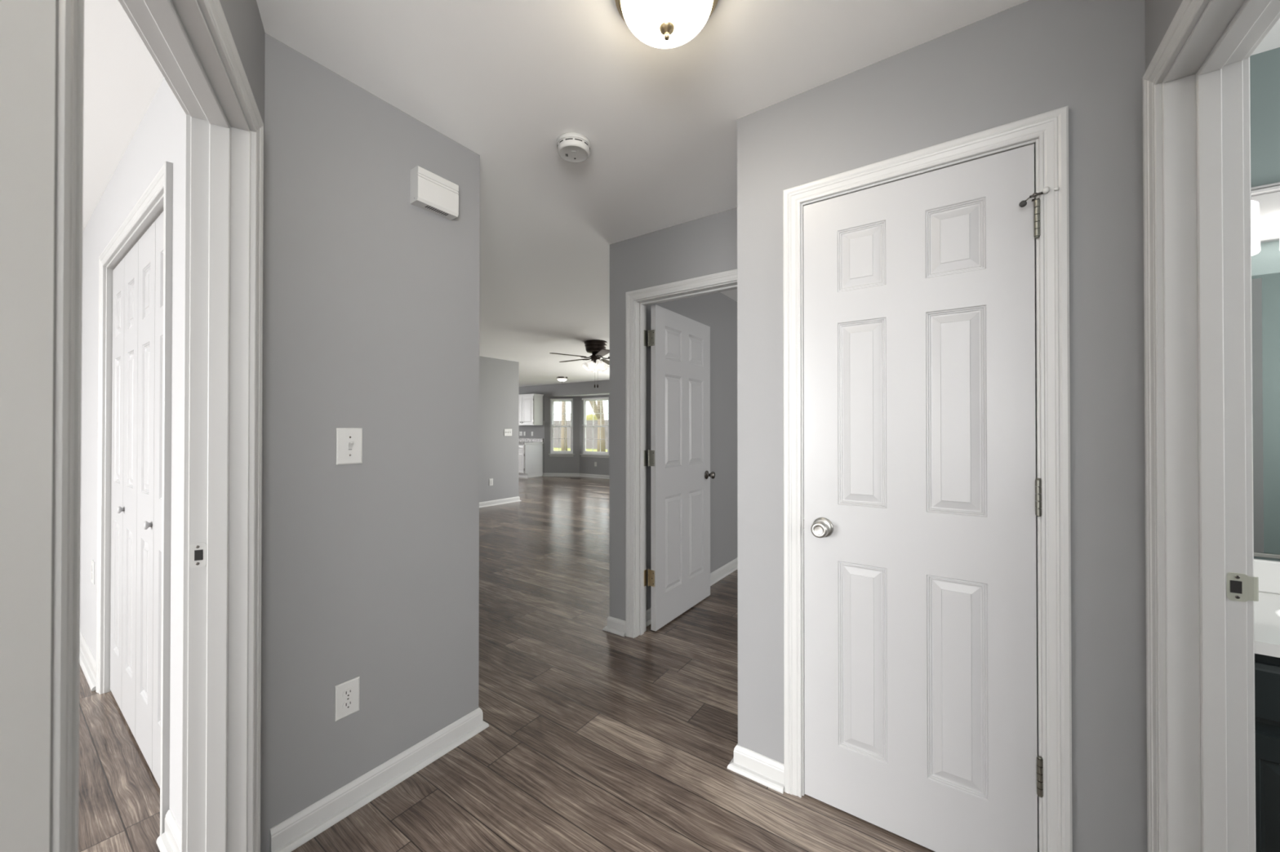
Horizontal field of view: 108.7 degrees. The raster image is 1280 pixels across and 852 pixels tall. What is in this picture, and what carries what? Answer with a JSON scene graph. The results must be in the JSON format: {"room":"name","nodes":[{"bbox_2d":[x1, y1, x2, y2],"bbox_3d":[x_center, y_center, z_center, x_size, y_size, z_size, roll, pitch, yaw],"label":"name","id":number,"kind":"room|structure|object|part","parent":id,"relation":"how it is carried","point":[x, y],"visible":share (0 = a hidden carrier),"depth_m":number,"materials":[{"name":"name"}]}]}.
{"room":"hallway","nodes":[
{"label":"hallway","id":0,"kind":"room"},
{"bbox_2d":[80,78,185,830],"bbox_3d":[-2.599,0.063,2.297,3.510,2.440,0.115,0,0,35],"label":"wall","id":1,"kind":"structure","parent":0,"point":[159,137],"depth_m":1.66,"materials":[{"name":"grey paint"}]},
{"bbox_2d":[80,630,96,691],"bbox_3d":[-3.361,1.244,2.732,1.753,0.084,0.030,0,0,35],"label":"baseboard","id":2,"kind":"structure","parent":1,"relation":"attached to","point":[87,661],"depth_m":2.40,"materials":[{"name":"white wood"}]},
{"bbox_2d":[90,560,94,584],"bbox_3d":[-2.859,0.764,2.400,0.074,0.115,0.008,0,0,35],"label":"wall outlet","id":3,"kind":"object","parent":1,"relation":"attached to","point":[92,575],"visible":1,"depth_m":2.38,"materials":[{"name":"grey plastic"}]},
{"bbox_2d":[95,160,173,835],"bbox_3d":[-2.021,0.226,1.884,1.395,2.110,0.133,0,0,35],"label":"door frame","id":4,"kind":"structure","parent":1,"relation":"attached to","point":[157,198],"depth_m":1.73,"materials":[{"name":"white wood"}]},
{"bbox_2d":[110,211,163,787],"bbox_3d":[-2.034,0.251,1.863,1.255,2.030,0.051,0,0,35],"label":"door","id":5,"kind":"structure","parent":1,"relation":"in","point":[138,278],"depth_m":1.84,"materials":[{"name":"white wood"}]},
{"bbox_3d":[-2.275,0.367,2.012,0.032,0.032,0.021,0,0,35],"label":"knob","id":6,"kind":"part","parent":5,"relation":"part of","materials":[{"name":"grey metal"}]},
{"bbox_3d":[-1.811,0.365,1.690,0.032,0.032,0.021,0,0,35],"label":"knob","id":7,"kind":"part","parent":5,"relation":"part of","materials":[{"name":"grey metal"}]},
{"bbox_2d":[155,808,181,851],"bbox_3d":[-1.341,1.236,1.328,0.325,0.084,0.030,0,0,35],"label":"baseboard","id":8,"kind":"structure","parent":1,"relation":"attached to","point":[170,841],"depth_m":1.38,"materials":[{"name":"white wood"}]},
{"bbox_2d":[219,0,265,851],"bbox_3d":[-0.830,0.054,0.759,0.115,2.440,1.300,0,0,-30],"label":"wall","id":9,"kind":"structure","parent":0,"point":[243,18],"depth_m":1.24,"materials":[{"name":"grey paint"}]},
{"bbox_2d":[0,0,55,851],"bbox_3d":[-0.505,0.057,0.331,0.017,2.430,0.233,0,0,-30],"label":"trim","id":10,"kind":"structure","parent":9,"relation":"attached to","point":[27,27],"depth_m":0.40,"materials":[{"name":"white paint"}]},
{"bbox_2d":[49,0,263,851],"bbox_3d":[-0.861,0.220,0.811,0.151,2.110,0.947,0,0,-30],"label":"door frame","id":11,"kind":"structure","parent":9,"relation":"attached to","point":[191,43],"depth_m":1.15,"materials":[{"name":"white wood"}]},
{"bbox_3d":[-0.918,0.220,0.777,0.018,2.110,0.947,0,0,-30],"label":"casing","id":12,"kind":"part","parent":11,"relation":"part of","materials":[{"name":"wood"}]},
{"bbox_3d":[-1.101,0.322,1.143,0.032,0.060,0.002,0,0,-30],"label":"strike plate","id":13,"kind":"part","parent":11,"relation":"part of","materials":[{"name":"grey metal"}]},
{"bbox_2d":[479,355,519,502],"bbox_3d":[-3.365,0.087,6.367,0.115,2.440,4.183,0,0,35],"label":"wall","id":14,"kind":"structure","parent":0,"point":[499,379],"depth_m":7.70,"materials":[{"name":"grey paint"}]},
{"bbox_2d":[488,478,493,485],"bbox_3d":[-2.452,0.926,7.569,0.008,0.115,0.074,0,0,35],"label":"wall outlet","id":15,"kind":"object","parent":14,"relation":"attached to","point":[491,481],"visible":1,"depth_m":7.56,"materials":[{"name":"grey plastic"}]},
{"bbox_2d":[479,496,520,507],"bbox_3d":[-3.344,1.265,6.391,0.175,0.084,4.170,0,0,35],"label":"baseboard","id":16,"kind":"structure","parent":14,"relation":"attached to","point":[486,504],"depth_m":7.69,"materials":[{"name":"white wood"}]},
{"bbox_2d":[504,429,511,435],"bbox_3d":[-2.251,0.110,7.854,0.018,0.119,0.164,0,0,35],"label":"light switch","id":17,"kind":"object","parent":14,"relation":"attached to","point":[507,432],"visible":1,"depth_m":7.85,"materials":[{"name":"grey plastic"}]},
{"bbox_2d":[261,32,737,851],"bbox_3d":[1.154,0.077,4.727,0.140,2.440,8.159,0,0,35],"label":"wall","id":18,"kind":"structure","parent":0,"point":[371,572],"depth_m":1.59,"materials":[{"name":"grey paint"}]},
{"bbox_2d":[334,676,359,721],"bbox_3d":[-0.974,0.909,1.531,0.008,0.115,0.074,0,0,35],"label":"wall outlet","id":19,"kind":"object","parent":18,"relation":"attached to","point":[347,694],"visible":1,"depth_m":1.53,"materials":[{"name":"grey plastic"}]},
{"bbox_2d":[342,699,353,711],"bbox_3d":[-0.972,0.928,1.529,0.003,0.028,0.034,0,0,35],"label":"socket","id":20,"kind":"object","parent":19,"relation":"attached to","point":[347,704],"depth_m":1.53,"materials":[{"name":"white plastic"}]},
{"bbox_2d":[342,687,354,698],"bbox_3d":[-0.972,0.889,1.529,0.003,0.028,0.034,0,0,35],"label":"socket","id":21,"kind":"object","parent":19,"relation":"attached to","point":[347,692],"depth_m":1.53,"materials":[{"name":"white plastic"}]},
{"bbox_2d":[336,427,362,465],"bbox_3d":[-0.967,0.067,1.535,0.018,0.121,0.080,0,0,35],"label":"light switch","id":22,"kind":"object","parent":18,"relation":"attached to","point":[348,441],"visible":1,"depth_m":1.53,"materials":[{"name":"grey plastic"}]},
{"bbox_2d":[269,707,488,851],"bbox_3d":[-2.783,1.245,2.989,4.690,0.084,0.750,0,0,35],"label":"baseboard","id":23,"kind":"structure","parent":18,"relation":"attached to","point":[295,831],"depth_m":1.57,"materials":[{"name":"white wood"}]},
{"bbox_2d":[409,165,458,220],"bbox_3d":[-0.788,-0.892,1.767,0.054,0.127,0.167,0,0,35],"label":"door chime","id":24,"kind":"object","parent":18,"relation":"attached to","point":[430,192],"visible":1,"depth_m":1.74,"materials":[{"name":"grey plastic"}]},
{"bbox_2d":[602,557,737,636],"bbox_3d":[1.659,1.259,5.446,0.200,0.084,6.350,0,0,35],"label":"baseboard","id":25,"kind":"structure","parent":18,"relation":"attached to","point":[723,571],"depth_m":3.00,"materials":[{"name":"white wood"}]},
{"bbox_2d":[644,304,715,631],"bbox_3d":[0.290,0.261,3.166,0.167,2.033,0.800,0,0,35],"label":"door","id":26,"kind":"structure","parent":18,"relation":"in","point":[678,577],"depth_m":3.09,"materials":[{"name":"white wood"}]},
{"bbox_3d":[0.524,0.365,3.414,0.066,0.064,0.064,0,0,35],"label":"knob","id":27,"kind":"part","parent":26,"relation":"part of","materials":[{"name":"grey metal"}]},
{"bbox_2d":[78,476,934,851],"bbox_3d":[-2.705,1.350,5.212,15.830,0.100,12.915,0,0,35],"label":"floor","id":28,"kind":"structure","parent":0,"point":[596,740],"depth_m":1.84,"materials":[{"name":"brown wood"}]},
{"bbox_2d":[518,444,542,477],"bbox_3d":[-3.444,0.909,12.491,1.600,0.865,0.647,0,0,35],"label":"base cabinet","id":29,"kind":"object","parent":28,"relation":"on","point":[531,455],"visible":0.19,"depth_m":11.96,"materials":[{"name":"white paint"}]},
{"bbox_3d":[-3.156,0.934,11.942,0.420,0.560,0.019,0,0,35],"label":"cabinet door","id":30,"kind":"part","parent":29,"relation":"part of","materials":[{"name":"white paint"}]},
{"bbox_3d":[-3.156,0.561,11.944,0.420,0.145,0.019,0,0,35],"label":"drawer","id":31,"kind":"part","parent":29,"relation":"part of","materials":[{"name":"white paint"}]},
{"bbox_2d":[519,438,543,444],"bbox_3d":[-3.434,0.407,12.488,1.624,0.140,0.643,0,0,35],"label":"countertop","id":32,"kind":"structure","parent":29,"relation":"on","point":[522,441],"depth_m":12.41,"materials":[{"name":"stone"}]},
{"bbox_2d":[1254,653,1279,851],"bbox_3d":[2.166,0.906,0.911,1.488,0.738,0.559,0,0,35],"label":"bathroom vanity","id":33,"kind":"object","parent":28,"relation":"on","point":[1267,668],"visible":0.12,"depth_m":1.08,"materials":[{"name":"black paint"}]},
{"bbox_2d":[1253,558,1279,657],"bbox_3d":[2.172,0.518,0.917,1.522,0.218,0.546,0,0,35],"label":"countertop","id":34,"kind":"structure","parent":33,"relation":"on","point":[1267,610],"depth_m":1.27,"materials":[{"name":"white stone"}]},
{"bbox_3d":[1.620,0.948,0.996,0.470,0.435,0.019,0,0,35],"label":"vanity door","id":35,"kind":"part","parent":33,"relation":"part of","materials":[{"name":"black paint"}]},
{"bbox_3d":[1.620,0.636,0.997,0.470,0.140,0.018,0,0,35],"label":"drawer","id":36,"kind":"part","parent":33,"relation":"part of","materials":[{"name":"black paint"}]},
{"bbox_2d":[544,396,579,473],"bbox_3d":[-2.075,0.276,12.283,0.950,2.130,0.100,0,0,4],"label":"wall","id":37,"kind":"structure","parent":0,"point":[553,464],"depth_m":12.23,"materials":[{"name":"grey paint"}]},
{"bbox_2d":[548,400,574,457],"bbox_3d":[-2.087,0.043,12.259,0.690,1.545,0.137,0,0,4],"label":"window","id":38,"kind":"structure","parent":37,"relation":"in","point":[553,453],"depth_m":12.28,"materials":[{"name":"white plastic"}]},
{"bbox_2d":[550,398,573,421],"bbox_3d":[-2.088,-0.372,12.248,0.612,0.715,0.048,0,0,4],"label":"window blind","id":39,"kind":"object","parent":38,"relation":"attached to","point":[551,399],"visible":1,"depth_m":12.23,"materials":[{"name":"white plastic"}]},
{"bbox_3d":[-2.090,0.752,12.226,0.690,0.024,0.080,0,0,4],"label":"sill","id":40,"kind":"part","parent":38,"relation":"part of","materials":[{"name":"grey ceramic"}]},
{"bbox_3d":[-2.085,0.347,12.290,0.530,0.698,0.022,0,0,4],"label":"sash","id":41,"kind":"part","parent":38,"relation":"part of","materials":[{"name":"clear glass"}]},
{"bbox_3d":[-2.083,-0.325,12.313,0.530,0.718,0.022,0,0,4],"label":"sash","id":42,"kind":"part","parent":38,"relation":"part of","materials":[{"name":"white plastic"}]},
{"bbox_2d":[519,379,609,473],"bbox_3d":[-1.122,0.115,11.347,11.435,2.440,0.115,0,0,35],"label":"wall","id":43,"kind":"structure","parent":0,"point":[579,388],"depth_m":12.10,"materials":[{"name":"grey paint"}]},
{"bbox_2d":[519,438,542,442],"bbox_3d":[-3.259,0.388,12.745,1.618,0.100,0.022,0,0,35],"label":"backsplash","id":44,"kind":"structure","parent":43,"relation":"attached to","point":[529,440],"depth_m":12.51,"materials":[{"name":"stone"}]},
{"bbox_2d":[519,393,543,425],"bbox_3d":[-3.100,-0.430,12.436,1.036,0.824,0.357,0,0,35],"label":"upper cabinet","id":45,"kind":"object","parent":43,"relation":"attached to","point":[531,406],"visible":0.73,"depth_m":12.18,"materials":[{"name":"white paint"}]},
{"bbox_3d":[-3.335,-0.413,12.428,0.420,0.740,0.019,0,0,35],"label":"cabinet door","id":46,"kind":"part","parent":45,"relation":"part of","materials":[{"name":"white paint"}]},
{"bbox_3d":[-2.974,-0.415,12.177,0.420,0.740,0.019,0,0,35],"label":"cabinet door","id":47,"kind":"part","parent":45,"relation":"part of","materials":[{"name":"white paint"}]},
{"bbox_3d":[-3.097,-0.825,12.444,1.036,0.034,0.345,0,0,35],"label":"crown moulding","id":48,"kind":"part","parent":45,"relation":"part of","materials":[{"name":"white paint"}]},
{"bbox_2d":[556,393,609,396],"bbox_3d":[-1.222,-0.852,11.809,2.920,0.120,0.510,0,0,35],"label":"ceiling","id":49,"kind":"structure","parent":0,"point":[600,393],"depth_m":11.88,"materials":[{"name":"white paint"}]},
{"bbox_2d":[579,395,609,475],"bbox_3d":[-1.134,0.274,11.930,1.080,2.130,0.100,0,0,35],"label":"wall","id":50,"kind":"structure","parent":0,"point":[586,464],"depth_m":11.97,"materials":[{"name":"grey paint"}]},
{"bbox_2d":[542,473,609,479],"bbox_3d":[-0.969,1.294,11.438,3.655,0.084,0.510,0,0,35],"label":"baseboard","id":51,"kind":"structure","parent":50,"relation":"attached to","point":[605,477],"depth_m":12.18,"materials":[{"name":"white wood"}]},
{"bbox_2d":[579,399,609,457],"bbox_3d":[-1.149,0.041,11.909,0.980,1.545,0.137,0,0,35],"label":"window","id":52,"kind":"structure","parent":50,"relation":"in","point":[600,454],"depth_m":12.01,"materials":[{"name":"white plastic"}]},
{"bbox_3d":[-1.165,0.750,11.882,0.980,0.024,0.080,0,0,35],"label":"sill","id":53,"kind":"part","parent":52,"relation":"part of","materials":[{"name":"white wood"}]},
{"bbox_2d":[582,397,608,425],"bbox_3d":[-1.156,-0.374,11.900,0.902,0.715,0.048,0,0,35],"label":"window blind","id":54,"kind":"object","parent":52,"relation":"attached to","point":[593,398],"visible":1,"depth_m":11.78,"materials":[{"name":"white plastic"}]},
{"bbox_3d":[-1.156,-0.360,11.901,0.894,0.605,0.045,0,0,35],"label":"slat panel","id":55,"kind":"part","parent":54,"relation":"part of","materials":[{"name":"white plastic"}]},
{"bbox_3d":[-1.119,-0.327,11.954,0.820,0.718,0.022,0,0,35],"label":"sash","id":56,"kind":"part","parent":52,"relation":"part of","materials":[{"name":"white plastic"}]},
{"bbox_3d":[-1.130,0.345,11.934,0.820,0.698,0.022,0,0,35],"label":"sash","id":57,"kind":"part","parent":52,"relation":"part of","materials":[{"name":"clear glass"}]},
{"bbox_2d":[82,0,1279,386],"bbox_3d":[-2.837,-1.201,5.036,15.830,0.120,12.450,0,0,35],"label":"ceiling","id":58,"kind":"structure","parent":0,"point":[502,80],"depth_m":1.59,"materials":[{"name":"white paint"}]},
{"bbox_2d":[556,376,567,382],"bbox_3d":[-1.768,-1.046,10.429,0.250,0.127,0.250,0,0,35],"label":"ceiling light","id":59,"kind":"object","parent":58,"relation":"attached to","point":[562,379],"visible":1,"depth_m":10.34,"materials":[{"name":"white glass"}]},
{"bbox_2d":[556,132,591,162],"bbox_3d":[-0.271,-1.135,1.882,0.138,0.048,0.138,0,0,35],"label":"smoke detector","id":60,"kind":"object","parent":58,"relation":"attached to","point":[572,147],"visible":1,"depth_m":1.85,"materials":[{"name":"grey plastic"}]},
{"bbox_2d":[549,339,609,387],"bbox_3d":[-0.635,-0.824,6.223,1.220,0.620,1.274,0,0,35],"label":"ceiling fan","id":61,"kind":"object","parent":58,"relation":"hanging from","point":[597,348],"visible":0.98,"depth_m":6.10,"materials":[{"name":"black metal"}]},
{"bbox_3d":[-0.932,-0.921,5.948,0.490,0.023,0.120,0,0,-36],"label":"blade","id":62,"kind":"part","parent":61,"relation":"part of","materials":[{"name":"brown wood"}]},
{"bbox_3d":[-0.929,-0.918,6.439,0.491,0.023,0.120,0,0,35],"label":"blade","id":63,"kind":"part","parent":61,"relation":"part of","materials":[{"name":"brown wood"}]},
{"bbox_3d":[-0.718,-0.809,6.134,0.127,0.157,0.146,0,0,35],"label":"lamp shade","id":64,"kind":"part","parent":61,"relation":"part of","materials":[{"name":"white glass"}]},
{"bbox_3d":[-0.653,-0.808,6.314,0.146,0.157,0.127,0,0,35],"label":"lamp shade","id":65,"kind":"part","parent":61,"relation":"part of","materials":[{"name":"white glass"}]},
{"bbox_3d":[-0.538,-0.809,6.069,0.146,0.157,0.127,0,0,35],"label":"lamp shade","id":66,"kind":"part","parent":61,"relation":"part of","materials":[{"name":"white glass"}]},
{"bbox_3d":[-0.468,-0.922,5.797,0.120,0.023,0.490,0,0,-18],"label":"blade","id":67,"kind":"part","parent":61,"relation":"part of","materials":[{"name":"brown wood"}]},
{"bbox_3d":[-0.474,-0.808,6.249,0.127,0.157,0.146,0,0,35],"label":"lamp shade","id":68,"kind":"part","parent":61,"relation":"part of","materials":[{"name":"white glass"}]},
{"bbox_3d":[-0.468,-0.917,6.587,0.120,0.023,0.490,0,0,18],"label":"blade","id":69,"kind":"part","parent":61,"relation":"part of","materials":[{"name":"brown wood"}]},
{"bbox_2d":[614,0,718,48],"bbox_3d":[0.071,-1.089,1.207,0.280,0.148,0.280,0,0,35],"label":"ceiling light","id":70,"kind":"object","parent":58,"relation":"attached to","point":[660,24],"visible":1,"depth_m":1.19,"materials":[{"name":"white glass"}]},
{"bbox_2d":[727,743,784,794],"bbox_3d":[0.605,1.239,1.935,0.208,0.084,0.680,0,0,35],"label":"baseboard","id":71,"kind":"structure","parent":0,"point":[768,772],"depth_m":1.66,"materials":[{"name":"white wood"}]},
{"bbox_2d":[737,0,1147,851],"bbox_3d":[0.837,0.059,1.473,1.064,2.440,0.115,0,0,35],"label":"wall","id":72,"kind":"structure","parent":0,"point":[1029,58],"depth_m":1.20,"materials":[{"name":"grey paint"}]},
{"bbox_2d":[803,143,1049,851],"bbox_3d":[0.821,0.252,1.401,0.650,2.035,0.094,0,0,35],"label":"door","id":73,"kind":"structure","parent":72,"relation":"in","point":[922,496],"depth_m":1.39,"materials":[{"name":"white wood"}]},
{"bbox_3d":[0.602,0.343,1.531,0.067,0.067,0.060,0,0,35],"label":"knob","id":74,"kind":"part","parent":73,"relation":"part of","materials":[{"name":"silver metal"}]},
{"bbox_2d":[782,105,1072,851],"bbox_3d":[0.845,0.222,1.453,0.746,2.112,0.136,0,0,35],"label":"door frame","id":75,"kind":"structure","parent":72,"relation":"attached to","point":[1048,131],"depth_m":1.23,"materials":[{"name":"white wood"}]},
{"bbox_2d":[609,47,1279,621],"bbox_3d":[1.651,0.060,1.692,4.420,2.440,0.125,0,0,35],"label":"wall","id":76,"kind":"structure","parent":0,"point":[704,246],"depth_m":2.65,"materials":[{"name":"grey paint"}]},
{"bbox_2d":[625,268,737,638],"bbox_3d":[0.323,0.230,2.621,0.901,2.110,0.151,0,0,35],"label":"door frame","id":77,"kind":"structure","parent":76,"relation":"attached to","point":[637,301],"depth_m":2.80,"materials":[{"name":"white wood"}]},
{"bbox_3d":[0.361,0.231,2.675,0.901,2.110,0.018,0,0,35],"label":"casing","id":78,"kind":"part","parent":77,"relation":"part of","materials":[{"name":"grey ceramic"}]},
{"bbox_2d":[1250,182,1279,256],"bbox_3d":[1.983,-0.625,1.297,0.750,0.224,0.152,0,0,35],"label":"vanity light","id":79,"kind":"object","parent":76,"relation":"attached to","point":[1264,199],"visible":0.16,"depth_m":1.40,"materials":[{"name":"grey glass"}]},
{"bbox_3d":[1.798,-0.589,1.390,0.095,0.153,0.095,0,0,35],"label":"lamp shade","id":80,"kind":"part","parent":79,"relation":"part of","materials":[{"name":"white glass"}]},
{"bbox_2d":[1251,272,1279,559],"bbox_3d":[2.360,-0.035,1.117,1.400,0.874,0.012,0,0,35],"label":"bathroom mirror","id":81,"kind":"object","parent":76,"relation":"attached to","point":[1265,288],"visible":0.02,"depth_m":1.42,"materials":[{"name":"teal mirror"}]},
{"bbox_2d":[1253,558,1279,594],"bbox_3d":[2.321,0.459,1.131,1.522,0.098,0.024,0,0,35],"label":"backsplash","id":82,"kind":"structure","parent":76,"relation":"attached to","point":[1268,571],"depth_m":1.40,"materials":[{"name":"white stone"}]},
{"bbox_2d":[1145,0,1182,71],"bbox_3d":[0.975,0.054,0.640,0.115,2.440,2.395,0,0,35],"label":"wall","id":83,"kind":"structure","parent":0,"point":[1159,14],"depth_m":1.06,"materials":[{"name":"grey paint"}]},
{"bbox_2d":[1142,0,1279,851],"bbox_3d":[1.001,0.219,0.676,0.151,2.110,0.901,0,0,35],"label":"door frame","id":84,"kind":"structure","parent":83,"relation":"attached to","point":[1202,588],"depth_m":0.99,"materials":[{"name":"white wood"}]},
{"bbox_3d":[0.947,0.219,0.714,0.018,2.110,0.901,0,0,35],"label":"casing","id":85,"kind":"part","parent":84,"relation":"part of","materials":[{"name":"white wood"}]},
{"bbox_3d":[1.264,0.339,0.963,0.044,0.059,0.005,0,0,28],"label":"strike plate","id":86,"kind":"part","parent":84,"relation":"part of","materials":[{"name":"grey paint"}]},
{"bbox_3d":[1.056,0.219,0.638,0.018,2.110,0.901,0,0,35],"label":"casing","id":87,"kind":"part","parent":84,"relation":"part of","materials":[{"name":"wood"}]},
{"label":"outside","id":88,"kind":"structure","parent":0,"visible":0},
{"bbox_2d":[553,448,607,452],"bbox_3d":[25.283,1.639,36.368,120.000,0.099,70.000,0,0,35],"label":"lawn","id":89,"kind":"structure","parent":88,"point":[554,449],"depth_m":31.24,"materials":[{"name":"plant"}]},
{"bbox_2d":[560,401,567,450],"bbox_3d":[-5.494,-2.245,29.802,3.532,7.999,4.095,0,0,12],"label":"bare tree","id":90,"kind":"object","parent":89,"relation":"on","point":[563,433],"visible":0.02,"depth_m":27.72,"materials":[{"name":"grey plant"}]},
{"bbox_2d":[553,419,608,449],"bbox_3d":[-4.335,0.579,32.274,28.038,1.995,0.060,0,0,35],"label":"fence","id":91,"kind":"object","parent":89,"relation":"on","point":[557,431],"visible":0.06,"depth_m":31.75,"materials":[{"name":"brown wood"}]},
{"bbox_2d":[586,413,597,420],"bbox_3d":[-3.808,0.314,35.948,1.997,2.514,2.431,0,0,-29],"label":"shrub","id":92,"kind":"object","parent":89,"relation":"on","point":[588,417],"visible":0.13,"depth_m":35.40,"materials":[{"name":"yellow plant"}]},
{"bbox_2d":[589,400,605,452],"bbox_3d":[-3.235,-3.012,26.365,5.311,9.477,3.081,0,0,-2],"label":"bare tree","id":93,"kind":"object","parent":89,"relation":"on","point":[597,408],"visible":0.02,"depth_m":27.04,"materials":[{"name":"grey plant"}]}
]}

